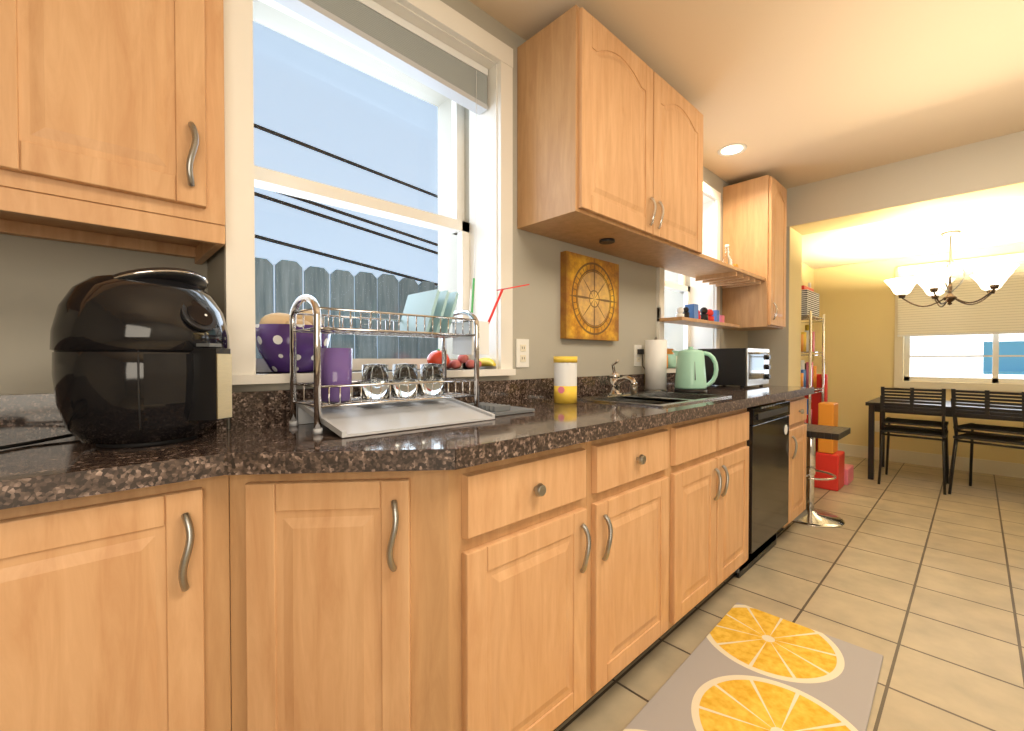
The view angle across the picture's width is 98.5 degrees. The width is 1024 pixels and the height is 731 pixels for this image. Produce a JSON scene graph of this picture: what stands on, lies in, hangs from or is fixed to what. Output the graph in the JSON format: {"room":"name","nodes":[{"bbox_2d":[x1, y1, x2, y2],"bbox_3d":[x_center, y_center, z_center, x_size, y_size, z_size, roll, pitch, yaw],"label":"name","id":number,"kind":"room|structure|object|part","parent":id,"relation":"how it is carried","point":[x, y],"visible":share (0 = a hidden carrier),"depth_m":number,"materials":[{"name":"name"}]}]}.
{"room":"kitchen","nodes":[
{"label":"kitchen","id":0,"kind":"room"},
{"bbox_2d":[0,234,207,394],"bbox_3d":[-1.784,-0.139,0.607,2.250,2.440,0.160,-1,1,-43],"label":"wall","id":1,"kind":"structure","parent":0,"point":[39,278],"depth_m":1.08,"materials":[{"name":"beige paint"}]},
{"bbox_2d":[0,0,224,264],"bbox_3d":[-1.077,-0.800,0.895,0.786,1.015,0.379,-1,1,-43],"label":"upper cabinet","id":2,"kind":"object","parent":1,"relation":"attached to","point":[112,129],"visible":1,"depth_m":0.93,"materials":[{"name":"brown wood"}]},
{"bbox_2d":[207,0,813,730],"bbox_3d":[1.268,-0.178,3.325,5.920,2.440,0.420,-1,1,-43],"label":"wall","id":3,"kind":"structure","parent":0,"point":[537,298],"depth_m":1.98,"materials":[{"name":"beige paint"}]},
{"bbox_2d":[223,0,515,384],"bbox_3d":[-0.447,-0.617,1.545,1.000,1.320,0.290,-1,1,-43],"label":"window","id":4,"kind":"structure","parent":3,"relation":"in","point":[487,230],"depth_m":1.61,"materials":[{"name":"white wood"}]},
{"bbox_2d":[255,309,330,372],"bbox_3d":[-0.648,-0.075,1.306,0.216,0.191,0.216,-1,1,-43],"label":"bowl","id":5,"kind":"object","parent":4,"relation":"on","point":[272,335],"visible":0.71,"depth_m":1.24,"materials":[{"name":"purple ceramic"}]},
{"bbox_3d":[-0.521,-0.594,1.623,0.790,1.140,0.043,-1,1,-43],"label":"window glass","id":6,"kind":"part","parent":4,"relation":"part of","materials":[{"name":"clear glass"}]},
{"bbox_2d":[274,0,487,308],"bbox_3d":[-0.424,-0.630,1.520,0.850,1.135,0.057,-1,1,-43],"label":"window blind","id":7,"kind":"object","parent":4,"relation":"attached to","point":[383,34],"visible":0.85,"depth_m":1.53,"materials":[{"name":"white plastic"}]},
{"bbox_2d":[427,349,449,365],"bbox_3d":[-0.275,-0.023,1.648,0.084,0.076,0.084,-1,1,-43],"label":"tomato","id":8,"kind":"object","parent":4,"relation":"on","point":[435,357],"visible":0.65,"depth_m":1.61,"materials":[{"name":"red food"}]},
{"bbox_2d":[447,355,481,368],"bbox_3d":[-0.192,-0.016,1.730,0.150,0.058,0.089,-1,1,-43],"label":"potatoes","id":9,"kind":"object","parent":4,"relation":"on","point":[457,364],"visible":0.69,"depth_m":1.69,"materials":[{"name":"red food"}]},
{"bbox_2d":[479,358,495,366],"bbox_3d":[-0.106,-0.013,1.788,0.048,0.038,0.155,-1,1,-43],"label":"banana","id":10,"kind":"object","parent":4,"relation":"on","point":[485,362],"visible":0.67,"depth_m":1.77,"materials":[{"name":"yellow food"}]},
{"bbox_2d":[516,339,528,366],"bbox_3d":[0.045,-0.052,1.869,0.074,0.120,0.009,-1,1,-43],"label":"electrical outlet","id":11,"kind":"object","parent":3,"relation":"attached to","point":[522,352],"visible":1,"depth_m":1.87,"materials":[{"name":"white plastic"}]},
{"bbox_2d":[560,251,618,340],"bbox_3d":[0.392,-0.327,2.175,0.430,0.400,0.035,-1,1,-43],"label":"picture","id":12,"kind":"object","parent":3,"relation":"attached to","point":[589,298],"visible":1,"depth_m":2.13},
{"bbox_2d":[517,5,702,265],"bbox_3d":[0.530,-0.944,2.072,1.060,0.762,0.359,-1,1,-43],"label":"upper cabinet","id":13,"kind":"object","parent":3,"relation":"attached to","point":[609,143],"visible":1,"depth_m":1.79,"materials":[{"name":"brown wood"}]},
{"bbox_2d":[634,345,644,368],"bbox_3d":[0.730,-0.040,2.502,0.088,0.152,0.034,-1,1,-43],"label":"electrical outlet","id":14,"kind":"object","parent":3,"relation":"attached to","point":[638,354],"visible":0.88,"depth_m":2.49,"materials":[{"name":"white plastic"}]},
{"bbox_2d":[656,182,720,372],"bbox_3d":[1.121,-0.612,3.037,0.900,1.305,0.285,-1,1,-43],"label":"window","id":15,"kind":"structure","parent":3,"relation":"in","point":[702,295],"depth_m":3.24,"materials":[{"name":"white"}]},
{"bbox_2d":[667,348,676,367],"bbox_3d":[1.020,-0.058,2.895,0.346,0.150,0.120,-1,1,-43],"label":"mugs","id":16,"kind":"object","parent":15,"relation":"on","point":[671,360],"visible":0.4,"depth_m":2.84,"materials":[{"name":"orange"}]},
{"bbox_3d":[1.050,-0.595,3.113,0.700,1.140,0.043,-1,1,-43],"label":"window glass","id":17,"kind":"part","parent":15,"relation":"part of","materials":[{"name":"clear glass"}]},
{"bbox_2d":[650,254,765,328],"bbox_3d":[1.292,-0.440,2.845,1.096,0.347,0.298,-1,1,-43],"label":"wall-mounted shelf","id":18,"kind":"object","parent":3,"relation":"attached to","point":[708,269],"visible":0.94,"depth_m":2.78,"materials":[{"name":"brown wood"}]},
{"bbox_2d":[676,305,686,316],"bbox_3d":[1.025,-0.321,2.692,0.048,0.073,0.048,1,1,31],"label":"toy","id":19,"kind":"object","parent":18,"relation":"on","point":[682,312],"depth_m":2.68,"materials":[{"name":"white plastic"}]},
{"bbox_2d":[687,304,691,317],"bbox_3d":[1.084,-0.326,2.747,0.039,0.079,0.039,1,1,31],"label":"toy","id":20,"kind":"object","parent":18,"relation":"on","point":[690,310],"depth_m":2.78,"materials":[{"name":"blue plastic"}]},
{"bbox_2d":[687,304,700,318],"bbox_3d":[1.142,-0.337,2.802,0.060,0.100,0.060,-1,1,-43],"label":"toy","id":21,"kind":"object","parent":18,"relation":"on","point":[696,314],"depth_m":2.78,"materials":[{"name":"blue plastic"}]},
{"bbox_2d":[703,307,710,320],"bbox_3d":[1.272,-0.337,2.926,0.054,0.099,0.054,1,1,31],"label":"toy","id":22,"kind":"object","parent":18,"relation":"on","point":[706,313],"depth_m":2.91,"materials":[{"name":"red plastic"}]},
{"bbox_2d":[710,309,715,320],"bbox_3d":[1.337,-0.335,2.988,0.058,0.093,0.058,1,1,31],"label":"toy","id":23,"kind":"object","parent":18,"relation":"on","point":[713,312],"depth_m":2.97,"materials":[{"name":"red plastic"}]},
{"bbox_2d":[716,310,720,321],"bbox_3d":[1.403,-0.335,3.050,0.044,0.090,0.044,-1,1,-43],"label":"toy","id":24,"kind":"object","parent":18,"relation":"on","point":[718,317],"depth_m":3.04,"materials":[{"name":"blue plastic"}]},
{"bbox_2d":[722,245,734,265],"bbox_3d":[1.502,-0.730,3.084,0.069,0.225,0.069,1,1,37],"label":"bottle","id":25,"kind":"object","parent":18,"relation":"on","point":[727,259],"depth_m":3.07,"materials":[{"name":"clear glass"}]},
{"bbox_2d":[722,175,786,330],"bbox_3d":[1.850,-0.811,3.327,0.380,1.065,0.359,-1,1,-43],"label":"upper cabinet","id":26,"kind":"object","parent":3,"relation":"attached to","point":[754,223],"visible":1,"depth_m":3.20,"materials":[{"name":"brown wood"}]},
{"bbox_2d":[469,0,1023,188],"bbox_3d":[0.835,-1.412,0.807,6.350,0.100,3.550,-1,1,-43],"label":"ceiling","id":27,"kind":"structure","parent":0,"point":[791,93],"depth_m":2.06,"materials":[{"name":"beige paint"}]},
{"bbox_2d":[717,143,746,155],"bbox_3d":[1.419,-1.389,2.843,0.170,0.004,0.170,-1,1,-43],"label":"recessed light","id":28,"kind":"object","parent":27,"relation":"in","point":[733,149],"visible":1,"depth_m":2.84,"materials":[{"name":"white glass"}]},
{"bbox_2d":[748,226,801,386],"bbox_3d":[3.028,-0.022,2.874,0.350,2.140,3.500,-1,1,-43],"label":"wall","id":29,"kind":"structure","parent":0,"point":[783,345],"depth_m":3.57,"materials":[{"name":"beige paint"}]},
{"bbox_2d":[787,131,1023,234],"bbox_3d":[3.070,-1.239,2.813,0.350,0.304,2.780,-1,1,-43],"label":"header","id":30,"kind":"object","parent":29,"relation":"attached to","point":[984,171],"visible":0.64,"depth_m":2.98,"materials":[{"name":"beige paint"}]},
{"bbox_2d":[555,456,1023,730],"bbox_3d":[1.604,1.092,1.573,8.470,0.050,3.550,-1,1,-43],"label":"floor","id":31,"kind":"structure","parent":0,"point":[912,574],"depth_m":2.01,"materials":[{"name":"tile"}]},
{"bbox_2d":[216,468,463,730],"bbox_3d":[-0.353,0.640,0.926,0.356,0.874,0.285,-1,1,-43],"label":"base cabinet","id":32,"kind":"object","parent":31,"relation":"on","point":[346,589],"depth_m":0.90,"materials":[{"name":"brown wood"}]},
{"bbox_2d":[0,373,813,509],"bbox_3d":[-0.189,0.133,1.411,5.055,0.137,0.870,-1,1,-43],"label":"countertop","id":33,"kind":"structure","parent":32,"relation":"on","point":[260,436],"depth_m":0.99,"materials":[{"name":"stone"}]},
{"bbox_2d":[0,433,73,449],"bbox_3d":[-1.027,0.157,0.788,0.373,0.022,0.291,-1,1,-43],"label":"power cord","id":34,"kind":"object","parent":33,"relation":"on","point":[35,441],"visible":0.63,"depth_m":0.93,"materials":[{"name":"black plastic"}]},
{"bbox_2d":[49,267,231,447],"bbox_3d":[-0.788,-0.021,0.958,0.302,0.372,0.336,-1,1,-43],"label":"air fryer","id":35,"kind":"object","parent":33,"relation":"on","point":[141,357],"visible":1,"depth_m":0.86,"materials":[{"name":"black plastic"},{"name":"chrome"}]},
{"bbox_2d":[289,278,528,437],"bbox_3d":[-0.233,-0.065,1.346,0.757,0.450,0.305,-1,1,-43],"label":"dish rack","id":36,"kind":"object","parent":33,"relation":"on","point":[334,405],"visible":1,"depth_m":1.24,"materials":[{"name":"silver metal"}]},
{"bbox_2d":[296,391,494,437],"bbox_3d":[-0.322,0.128,1.264,0.460,0.065,0.305,-1,1,-43],"label":"tray","id":37,"kind":"object","parent":36,"relation":"on","point":[366,415],"depth_m":1.21,"materials":[{"name":"grey plastic"}]},
{"bbox_2d":[468,402,534,415],"bbox_3d":[-0.049,0.143,1.500,0.180,0.029,0.180,-1,1,-43],"label":"drying mat","id":38,"kind":"object","parent":33,"relation":"on","point":[496,409],"visible":0.77,"depth_m":1.44,"materials":[{"name":"grey plastic"}]},
{"bbox_2d":[553,356,576,403],"bbox_3d":[0.219,0.058,1.815,0.099,0.190,0.098,-1,1,-43],"label":"wipes canister","id":39,"kind":"object","parent":33,"relation":"on","point":[565,379],"visible":1,"depth_m":1.77,"materials":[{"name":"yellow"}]},
{"bbox_2d":[577,360,731,406],"bbox_3d":[0.652,0.150,2.024,0.670,0.356,0.435,-1,1,-43],"label":"sink","id":40,"kind":"object","parent":33,"relation":"in","point":[633,396],"visible":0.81,"depth_m":2.06,"materials":[{"name":"metal"}]},
{"bbox_2d":[644,337,666,391],"bbox_3d":[0.804,-0.007,2.466,0.124,0.300,0.124,-1,1,-43],"label":"paper towel","id":41,"kind":"object","parent":33,"relation":"on","point":[655,364],"visible":0.92,"depth_m":2.42,"materials":[{"name":"paper"}]},
{"bbox_2d":[672,347,718,393],"bbox_3d":[0.965,0.023,2.340,0.164,0.245,0.210,-1,1,-43],"label":"kettle","id":42,"kind":"object","parent":33,"relation":"on","point":[690,376],"visible":0.98,"depth_m":2.29,"materials":[{"name":"green plastic"}]},
{"bbox_2d":[698,348,770,387],"bbox_3d":[1.505,0.013,2.954,0.410,0.247,0.347,-1,1,-43],"label":"toaster oven","id":43,"kind":"object","parent":33,"relation":"on","point":[741,367],"visible":0.98,"depth_m":2.80,"materials":[{"name":"black metal"}]},
{"bbox_2d":[623,602,882,730],"bbox_3d":[0.717,1.064,1.323,0.500,0.011,1.300,1,1,45],"label":"rug","id":44,"kind":"object","parent":31,"relation":"on","point":[742,667],"visible":0.98,"depth_m":1.47,"materials":[{"name":"orange fabric"}]},
{"bbox_2d":[735,400,789,577],"bbox_3d":[1.190,0.627,2.547,0.610,0.852,0.578,-1,1,-43],"label":"dishwasher","id":45,"kind":"object","parent":31,"relation":"on","point":[768,442],"visible":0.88,"depth_m":2.30,"materials":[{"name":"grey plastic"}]},
{"bbox_2d":[801,283,824,423],"bbox_3d":[2.574,0.133,4.016,0.481,1.795,0.362,-1,1,-43],"label":"shelf unit","id":46,"kind":"object","parent":31,"relation":"on","point":[809,304],"visible":0.27,"depth_m":3.90,"materials":[{"name":"silver metal"}]},
{"bbox_2d":[805,374,827,423],"bbox_3d":[2.827,0.553,4.221,0.100,0.949,0.320,-1,1,-43],"label":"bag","id":47,"kind":"object","parent":31,"relation":"on","point":[816,396],"depth_m":4.11,"materials":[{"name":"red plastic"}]},
{"bbox_2d":[792,422,849,527],"bbox_3d":[2.053,0.669,3.033,0.390,0.752,0.390,-1,1,-43],"label":"bar stool","id":48,"kind":"object","parent":31,"relation":"on","point":[809,515],"visible":0.65,"depth_m":2.99,"materials":[{"name":"silver metal"}]},
{"bbox_2d":[813,398,853,490],"bbox_3d":[2.817,0.674,3.848,0.530,0.719,0.190,-1,1,-43],"label":"boxes","id":49,"kind":"object","parent":31,"relation":"on","point":[830,457],"depth_m":3.70,"materials":[{"name":"red cardboard"}]},
{"bbox_2d":[877,395,948,494],"bbox_3d":[3.504,0.647,3.845,0.494,0.776,0.429,-1,1,-43],"label":"chair","id":50,"kind":"object","parent":31,"relation":"on","point":[943,433],"visible":0.94,"depth_m":3.73,"materials":[{"name":"black"}]},
{"bbox_2d":[878,387,948,484],"bbox_3d":[3.530,0.572,3.868,0.494,0.776,0.429,-1,1,-43],"label":"chair","id":51,"kind":"object","parent":31,"relation":"on","point":[889,420],"visible":0.54,"depth_m":3.76,"materials":[{"name":"black wood"}]},
{"bbox_2d":[865,397,1022,479],"bbox_3d":[3.957,0.685,3.758,0.760,0.699,1.390,-1,1,-43],"label":"dining table","id":52,"kind":"object","parent":31,"relation":"on","point":[873,405],"visible":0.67,"depth_m":3.96,"materials":[{"name":"black wood"}]},
{"bbox_2d":[948,398,1023,493],"bbox_3d":[3.832,0.652,3.487,0.494,0.776,0.429,0,1,-29],"label":"chair","id":53,"kind":"object","parent":31,"relation":"on","point":[972,437],"visible":0.98,"depth_m":3.44,"materials":[{"name":"black"}]},
{"bbox_2d":[948,389,1023,483],"bbox_3d":[3.857,0.577,3.510,0.494,0.776,0.429,0,1,-29],"label":"chair","id":54,"kind":"object","parent":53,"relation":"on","point":[972,427],"visible":0.5,"depth_m":3.45,"materials":[{"name":"black wood"}]},
{"bbox_2d":[802,197,1023,268],"bbox_3d":[3.907,-1.309,3.724,2.120,0.390,3.550,-1,1,-43],"label":"ceiling","id":55,"kind":"structure","parent":0,"point":[992,224],"depth_m":3.81,"materials":[{"name":"beige paint"}]},
{"bbox_2d":[884,230,1018,306],"bbox_3d":[3.642,-0.809,3.700,0.820,0.610,0.799,-1,1,-43],"label":"chandelier","id":56,"kind":"object","parent":55,"relation":"hanging from","point":[934,284],"visible":1,"depth_m":3.61,"materials":[{"name":"white glass"}]},
{"bbox_2d":[813,243,1023,463],"bbox_3d":[4.566,-0.048,4.333,0.250,2.150,3.500,-1,1,-43],"label":"wall","id":57,"kind":"structure","parent":0,"point":[857,305],"depth_m":4.75,"materials":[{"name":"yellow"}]},
{"bbox_2d":[875,421,879,431],"bbox_3d":[3.960,0.661,4.795,0.006,0.120,0.070,-1,1,-43],"label":"electrical outlet","id":58,"kind":"object","parent":57,"relation":"attached to","point":[877,426],"visible":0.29,"depth_m":4.79,"materials":[{"name":"white plastic"}]},
{"bbox_2d":[838,443,1023,477],"bbox_3d":[4.512,0.964,4.213,0.015,0.130,2.780,-1,1,-43],"label":"baseboard","id":59,"kind":"structure","parent":57,"relation":"attached to","point":[1009,469],"depth_m":4.44,"materials":[{"name":"beige wood"}]},
{"bbox_2d":[894,268,1023,391],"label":"window","id":60,"kind":"structure","parent":57,"relation":"in","point":[990,384],"depth_m":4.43,"materials":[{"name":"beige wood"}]},
{"bbox_2d":[897,253,1023,336],"bbox_3d":[4.537,-0.372,4.128,0.026,1.305,1.410,-1,1,-43],"label":"window blind","id":61,"kind":"object","parent":60,"relation":"attached to","point":[1000,310],"visible":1,"depth_m":4.26,"materials":[{"name":"beige fabric"}]},
{"label":"outside","id":62,"kind":"structure","parent":0,"visible":0},
{"bbox_2d":[255,257,437,358],"bbox_3d":[-0.539,0.480,3.094,5.868,2.130,0.060,-1,1,-43],"label":"fence","id":63,"kind":"object","parent":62,"point":[288,283],"depth_m":2.63,"materials":[{"name":"grey wood"}]},
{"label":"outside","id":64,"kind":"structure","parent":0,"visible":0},
{"bbox_2d":[253,21,437,358],"bbox_3d":[-1.330,-0.957,3.204,8.500,6.000,0.662,-1,1,-43],"label":"sky","id":65,"kind":"structure","parent":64,"point":[295,77],"depth_m":3.50,"materials":[{"name":"blue"}]}
]}

